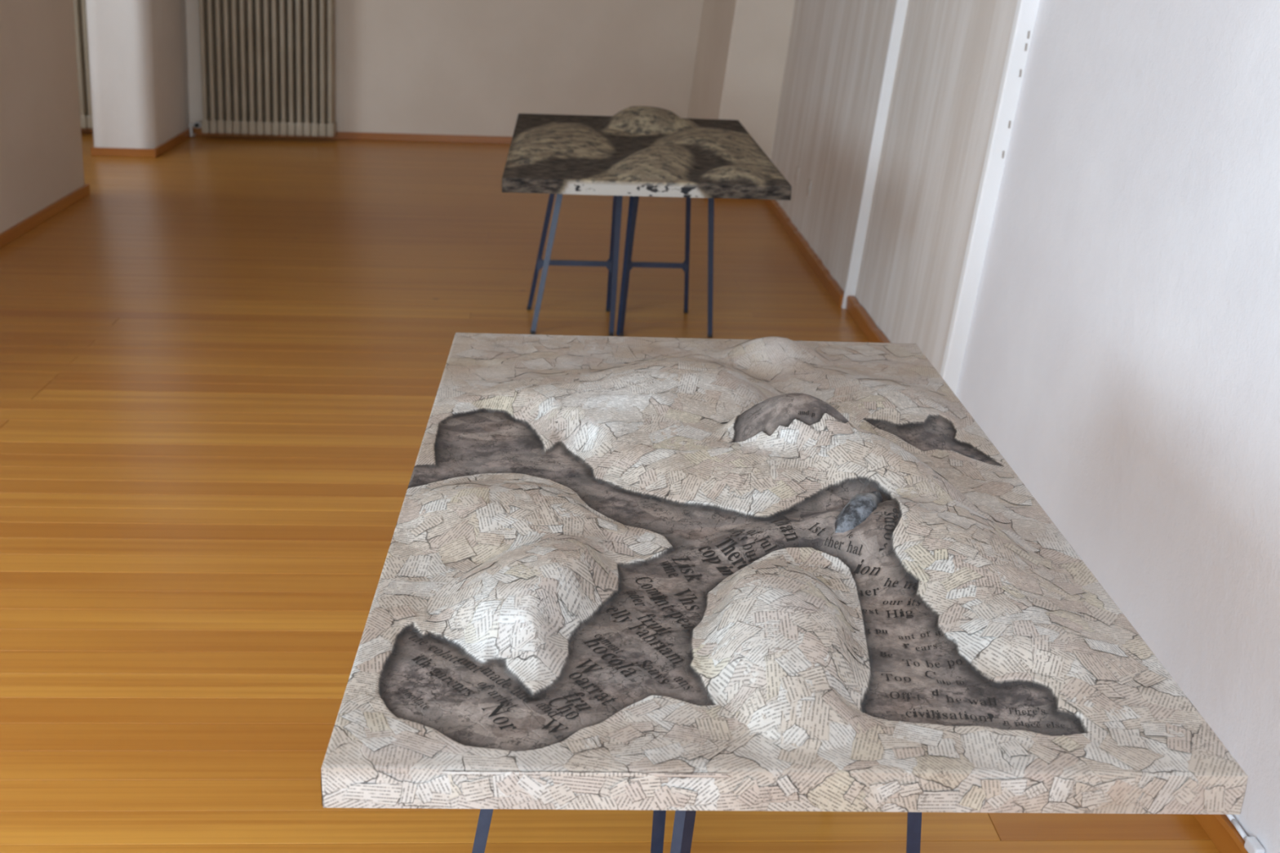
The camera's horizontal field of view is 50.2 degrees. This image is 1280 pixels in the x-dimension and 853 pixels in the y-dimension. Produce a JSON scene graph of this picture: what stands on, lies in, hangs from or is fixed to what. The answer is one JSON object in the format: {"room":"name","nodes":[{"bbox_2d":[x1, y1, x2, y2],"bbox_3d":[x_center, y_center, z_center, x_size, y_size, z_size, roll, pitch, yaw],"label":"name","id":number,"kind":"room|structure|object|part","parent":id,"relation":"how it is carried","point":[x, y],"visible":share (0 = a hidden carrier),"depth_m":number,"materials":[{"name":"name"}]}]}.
{"room":"art gallery","nodes":[
{"label":"art gallery","id":0,"kind":"room"},
{"bbox_2d":[0,0,84,233],"bbox_3d":[-3.056,-2.014,5.195,0.464,3.100,4.260,1,21,-4],"label":"wall","id":1,"kind":"structure","parent":0,"point":[42,161],"depth_m":6.92,"materials":[{"name":"white paint"}]},
{"bbox_2d":[0,183,89,248],"bbox_3d":[-3.009,-0.593,5.744,0.020,0.060,4.278,1,21,-4],"label":"baseboard","id":2,"kind":"structure","parent":1,"relation":"attached to","point":[35,220],"depth_m":7.04,"materials":[{"name":"brown wood"}]},
{"bbox_2d":[85,0,190,148],"bbox_3d":[-3.278,-3.381,8.819,0.544,3.100,0.960,1,21,-4],"label":"wall pillar","id":3,"kind":"structure","parent":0,"point":[138,50],"depth_m":8.81,"materials":[{"name":"paint"}]},
{"bbox_2d":[90,146,155,157],"bbox_3d":[-3.364,-1.785,8.893,0.410,0.055,0.018,1,21,-4],"label":"baseboard","id":4,"kind":"structure","parent":3,"relation":"attached to","point":[95,151],"depth_m":8.88,"materials":[{"name":"brown wood"}]},
{"bbox_2d":[186,0,703,136],"bbox_3d":[-1.928,-3.540,9.411,6.250,3.120,0.150,1,21,-4],"label":"wall","id":5,"kind":"structure","parent":0,"point":[434,67],"depth_m":9.74,"materials":[{"name":"paint"}]},
{"bbox_2d":[73,0,93,128],"bbox_3d":[-4.139,-3.009,9.304,0.834,1.900,0.153,1,21,-4],"label":"radiator","id":6,"kind":"object","parent":5,"relation":"attached to","point":[79,6],"visible":0.12,"depth_m":9.45,"materials":[{"name":"metal"}]},
{"bbox_2d":[80,128,93,133],"bbox_3d":[-4.263,-2.129,9.717,1.270,0.055,0.018,1,21,-4],"label":"baseboard","id":7,"kind":"structure","parent":5,"relation":"attached to","point":[82,130],"depth_m":9.73,"materials":[{"name":"brown wood"}]},
{"bbox_2d":[154,128,190,156],"bbox_3d":[-3.189,-1.946,9.339,0.020,0.055,0.934,1,21,-4],"label":"baseboard","id":8,"kind":"structure","parent":5,"relation":"attached to","point":[168,144],"depth_m":9.28,"materials":[{"name":"brown wood"}]},
{"bbox_2d":[189,0,336,137],"bbox_3d":[-2.614,-2.961,9.411,1.094,1.933,0.153,1,21,-4],"label":"radiator","id":9,"kind":"object","parent":5,"relation":"attached to","point":[227,122],"visible":1,"depth_m":9.54,"materials":[{"name":"metal"}]},
{"bbox_2d":[192,127,512,144],"bbox_3d":[-1.439,-2.087,9.898,3.530,0.055,0.018,1,21,-4],"label":"baseboard","id":10,"kind":"structure","parent":5,"relation":"attached to","point":[197,131],"depth_m":9.87,"materials":[{"name":"brown wood"}]},
{"bbox_2d":[0,132,1219,852],"bbox_3d":[-1.701,0.179,3.993,5.720,0.060,12.820,1,21,-4],"label":"floor","id":11,"kind":"structure","parent":0,"point":[223,362],"depth_m":4.22,"materials":[{"name":"brown wood"}]},
{"bbox_2d":[471,808,666,852],"bbox_3d":[-0.129,0.438,2.383,0.388,0.698,0.381,1,21,-3],"label":"trestle","id":12,"kind":"object","parent":11,"relation":"on","point":[486,815],"visible":0.02,"depth_m":2.30,"materials":[{"name":"blue metal"}]},
{"bbox_3d":[-0.223,0.480,2.267,0.036,0.694,0.194,20,27,39],"label":"leg","id":13,"kind":"part","parent":12,"relation":"part of","materials":[{"name":"blue metal"}]},
{"bbox_3d":[0.045,0.483,2.287,0.025,0.694,0.153,6,21,10],"label":"leg","id":14,"kind":"part","parent":12,"relation":"part of","materials":[{"name":"blue metal"}]},
{"bbox_2d":[526,193,622,335],"bbox_3d":[-0.268,-0.762,5.571,0.388,0.698,0.381,1,21,-4],"label":"trestle","id":15,"kind":"object","parent":11,"relation":"on","point":[612,263],"visible":0.69,"depth_m":5.52,"materials":[{"name":"blue metal"}]},
{"bbox_3d":[-0.399,-0.804,5.673,0.200,0.694,0.018,19,26,37],"label":"leg","id":16,"kind":"part","parent":15,"relation":"part of","materials":[{"name":"blue metal"}]},
{"bbox_3d":[-0.361,-0.720,5.454,0.036,0.694,0.194,19,27,38],"label":"leg","id":17,"kind":"part","parent":15,"relation":"part of","materials":[{"name":"blue metal"}]},
{"bbox_3d":[-0.111,-0.800,5.694,0.025,0.694,0.140,-2,21,-12],"label":"leg","id":18,"kind":"part","parent":15,"relation":"part of","materials":[{"name":"blue metal"}]},
{"bbox_3d":[-0.093,-0.718,5.476,0.025,0.694,0.153,6,21,9],"label":"leg","id":19,"kind":"part","parent":15,"relation":"part of","materials":[{"name":"blue metal"}]},
{"bbox_2d":[501,106,791,199],"bbox_3d":[-0.011,-1.125,5.383,0.990,0.128,1.586,1,21,-3],"label":"relief panel","id":20,"kind":"object","parent":15,"relation":"on","point":[649,151],"visible":1,"depth_m":5.01,"materials":[{"name":"grey stone"}]},
{"bbox_2d":[616,195,714,337],"bbox_3d":[0.102,-0.757,5.594,0.392,0.698,0.381,1,21,-4],"label":"trestle","id":21,"kind":"object","parent":11,"relation":"on","point":[628,264],"visible":0.6,"depth_m":5.51,"materials":[{"name":"blue metal"}]},
{"bbox_3d":[-0.048,-0.716,5.474,0.035,0.694,0.153,11,22,21],"label":"leg","id":22,"kind":"part","parent":21,"relation":"part of","materials":[{"name":"blue metal"}]},
{"bbox_3d":[0.199,-0.796,5.715,0.022,0.694,0.145,5,21,8],"label":"leg","id":23,"kind":"part","parent":21,"relation":"part of","materials":[{"name":"blue metal"}]},
{"bbox_3d":[0.281,-0.713,5.500,0.026,0.694,0.145,-2,21,-12],"label":"leg","id":24,"kind":"part","parent":21,"relation":"part of","materials":[{"name":"blue metal"}]},
{"bbox_2d":[670,810,921,852],"bbox_3d":[0.257,0.463,2.357,0.435,0.698,0.381,1,21,-3],"label":"trestle","id":25,"kind":"object","parent":11,"relation":"on","point":[684,820],"visible":0.02,"depth_m":2.27,"materials":[{"name":"blue metal"}]},
{"bbox_3d":[0.089,0.503,2.238,0.038,0.694,0.157,12,23,24],"label":"leg","id":26,"kind":"part","parent":25,"relation":"part of","materials":[{"name":"blue metal"}]},
{"bbox_2d":[320,332,1248,814],"bbox_3d":[0.134,0.058,2.190,0.998,0.165,1.593,1,21,-3],"label":"relief panel","id":27,"kind":"object","parent":25,"relation":"on","point":[771,573],"visible":1,"depth_m":1.74,"materials":[{"name":"beige"}]},
{"bbox_3d":[0.455,0.509,2.262,0.029,0.694,0.145,-3,21,-13],"label":"leg","id":28,"kind":"part","parent":25,"relation":"part of","materials":[{"name":"blue metal"}]},
{"bbox_2d":[687,0,795,159],"bbox_3d":[0.826,-3.171,8.684,0.811,3.100,1.770,1,21,-4],"label":"wall","id":29,"kind":"structure","parent":0,"point":[741,53],"depth_m":8.18,"materials":[{"name":"white paint"}]},
{"bbox_2d":[770,0,1279,852],"bbox_3d":[1.297,-1.229,3.583,0.465,3.120,12.720,1,21,-4],"label":"wall","id":30,"kind":"structure","parent":0,"point":[1122,355],"depth_m":3.29,"materials":[{"name":"white paint"}]},
{"bbox_2d":[763,199,844,307],"bbox_3d":[0.832,-1.000,7.218,0.031,0.066,2.500,1,21,-4],"label":"baseboard","id":31,"kind":"structure","parent":30,"relation":"attached to","point":[831,285],"depth_m":6.83,"materials":[{"name":"brown wood"}]},
{"bbox_2d":[805,178,812,196],"bbox_3d":[0.872,-1.234,7.057,0.015,0.080,0.080,1,21,-4],"label":"wall plate","id":32,"kind":"object","parent":30,"relation":"attached to","point":[809,181],"visible":1,"depth_m":7.04,"materials":[{"name":"beige plastic"}]},
{"bbox_2d":[845,295,890,342],"bbox_3d":[0.971,-0.259,5.258,0.031,0.065,1.640,1,21,-4],"label":"baseboard","id":33,"kind":"structure","parent":30,"relation":"attached to","point":[859,314],"depth_m":5.69,"materials":[{"name":"brown wood"}]},
{"bbox_2d":[841,0,907,308],"bbox_3d":[1.104,-1.962,5.519,0.310,3.080,0.025,1,21,-4],"label":"trim","id":34,"kind":"structure","parent":30,"relation":"attached to","point":[900,7],"depth_m":5.79,"materials":[{"name":"white paint"}]},
{"bbox_2d":[939,0,1039,394],"bbox_3d":[1.170,-1.370,3.945,0.353,3.080,0.041,1,21,-4],"label":"trim","id":35,"kind":"structure","parent":30,"relation":"attached to","point":[1025,13],"depth_m":4.16,"materials":[{"name":"white paint"}]},
{"bbox_2d":[1193,814,1248,852],"bbox_3d":[1.170,1.226,1.323,0.031,0.062,6.680,1,21,-4],"label":"baseboard","id":36,"kind":"structure","parent":30,"relation":"attached to","point":[1220,829],"depth_m":2.55,"materials":[{"name":"brown wood"}]},
{"bbox_2d":[1226,814,1264,852],"bbox_3d":[1.071,0.552,3.000,0.018,0.024,2.001,1,21,-4],"label":"cable","id":37,"kind":"object","parent":30,"relation":"attached to","point":[1251,845],"visible":0.14,"depth_m":2.46,"materials":[{"name":"white plastic"}]}
]}

